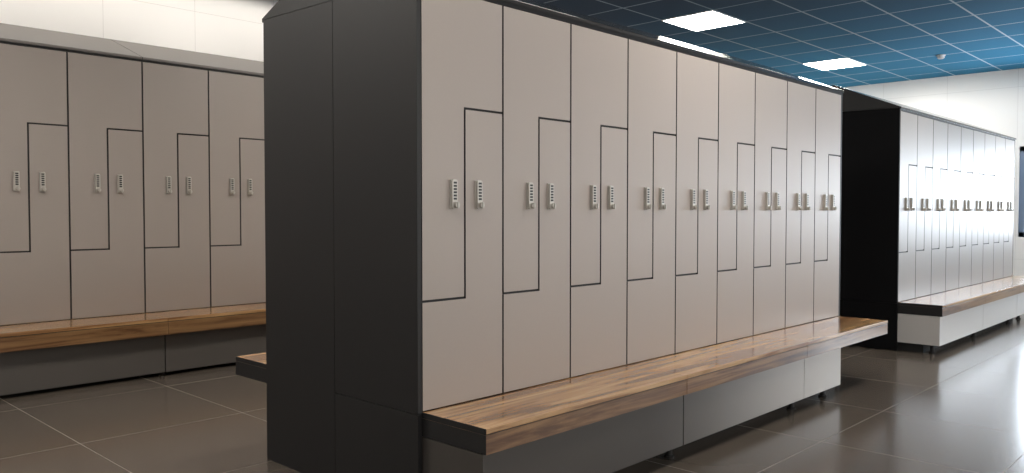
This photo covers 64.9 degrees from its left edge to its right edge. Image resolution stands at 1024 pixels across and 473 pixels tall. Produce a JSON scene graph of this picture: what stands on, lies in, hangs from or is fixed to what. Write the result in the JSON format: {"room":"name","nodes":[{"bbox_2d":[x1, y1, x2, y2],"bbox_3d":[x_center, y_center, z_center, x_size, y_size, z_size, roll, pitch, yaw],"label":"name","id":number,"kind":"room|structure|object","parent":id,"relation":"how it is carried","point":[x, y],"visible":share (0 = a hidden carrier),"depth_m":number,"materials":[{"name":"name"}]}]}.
{"room":"locker room","nodes":[
{"label":"locker room","id":0,"kind":"room"},
{"bbox_2d":[0,0,278,61],"bbox_3d":[-1.303,-0.659,8.720,0.200,3.200,15.600,2,2,44],"label":"wall","id":1,"kind":"structure","parent":0,"point":[230,28],"depth_m":6.81,"materials":[{"name":"paint"}]},
{"bbox_2d":[0,314,1023,472],"bbox_3d":[2.041,1.134,5.562,9.470,0.200,15.600,2,2,44],"label":"floor","id":2,"kind":"structure","parent":0,"point":[958,408],"depth_m":4.52,"materials":[{"name":"tile"}]},
{"bbox_2d":[0,23,265,395],"bbox_3d":[-2.515,-0.296,6.564,1.038,2.600,7.312,2,2,44],"label":"lockers","id":3,"kind":"object","parent":2,"relation":"on","point":[132,175],"visible":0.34,"depth_m":5.96,"materials":[{"name":"laminate"}]},
{"bbox_2d":[236,0,887,472],"bbox_3d":[0.638,-0.126,4.965,1.855,2.355,4.090,2,2,44],"label":"lockers","id":4,"kind":"object","parent":2,"relation":"on","point":[502,236],"visible":1,"depth_m":3.65,"materials":[{"name":"laminate"}]},
{"bbox_2d":[831,85,1023,353],"bbox_3d":[4.328,-0.239,8.809,1.855,2.355,4.090,2,2,44],"label":"lockers","id":5,"kind":"object","parent":2,"relation":"on","point":[927,198],"visible":0.81,"depth_m":7.26,"materials":[{"name":"laminate"}]},
{"bbox_2d":[535,0,1023,86],"bbox_3d":[2.041,-2.264,5.462,9.470,0.200,15.600,2,2,44],"label":"ceiling","id":6,"kind":"structure","parent":0,"point":[897,40],"depth_m":8.86,"materials":[{"name":"tile"}]},
{"bbox_2d":[661,10,745,30],"bbox_3d":[2.003,-2.245,8.407,0.600,0.009,0.675,2,2,44],"label":"recessed light","id":7,"kind":"object","parent":6,"relation":"in","point":[711,19],"visible":1,"depth_m":8.39,"materials":[{"name":"plastic"}]},
{"bbox_2d":[802,58,866,69],"bbox_3d":[4.340,-2.317,10.841,0.600,0.009,0.675,2,2,44],"label":"recessed light","id":8,"kind":"object","parent":6,"relation":"in","point":[842,62],"visible":1,"depth_m":10.84,"materials":[{"name":"plastic"}]},
{"bbox_2d":[936,54,945,58],"bbox_3d":[5.447,-2.281,10.233,0.110,0.048,0.110,2,2,44],"label":"smoke detector","id":9,"kind":"object","parent":6,"relation":"attached to","point":[940,56],"visible":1,"depth_m":10.20,"materials":[{"name":"plastic"}]},
{"bbox_2d":[842,68,1023,275],"bbox_3d":[7.372,-0.729,11.065,9.070,3.200,0.200,2,2,44],"label":"wall","id":10,"kind":"structure","parent":0,"point":[994,100],"depth_m":11.54,"materials":[{"name":"paint"}]},
{"bbox_2d":[1018,146,1023,236],"bbox_3d":[8.607,-0.582,9.829,4.170,1.260,0.080,2,2,44],"label":"window","id":11,"kind":"structure","parent":10,"relation":"in","point":[1021,169],"depth_m":11.22,"materials":[{"name":"glass"}]}
]}

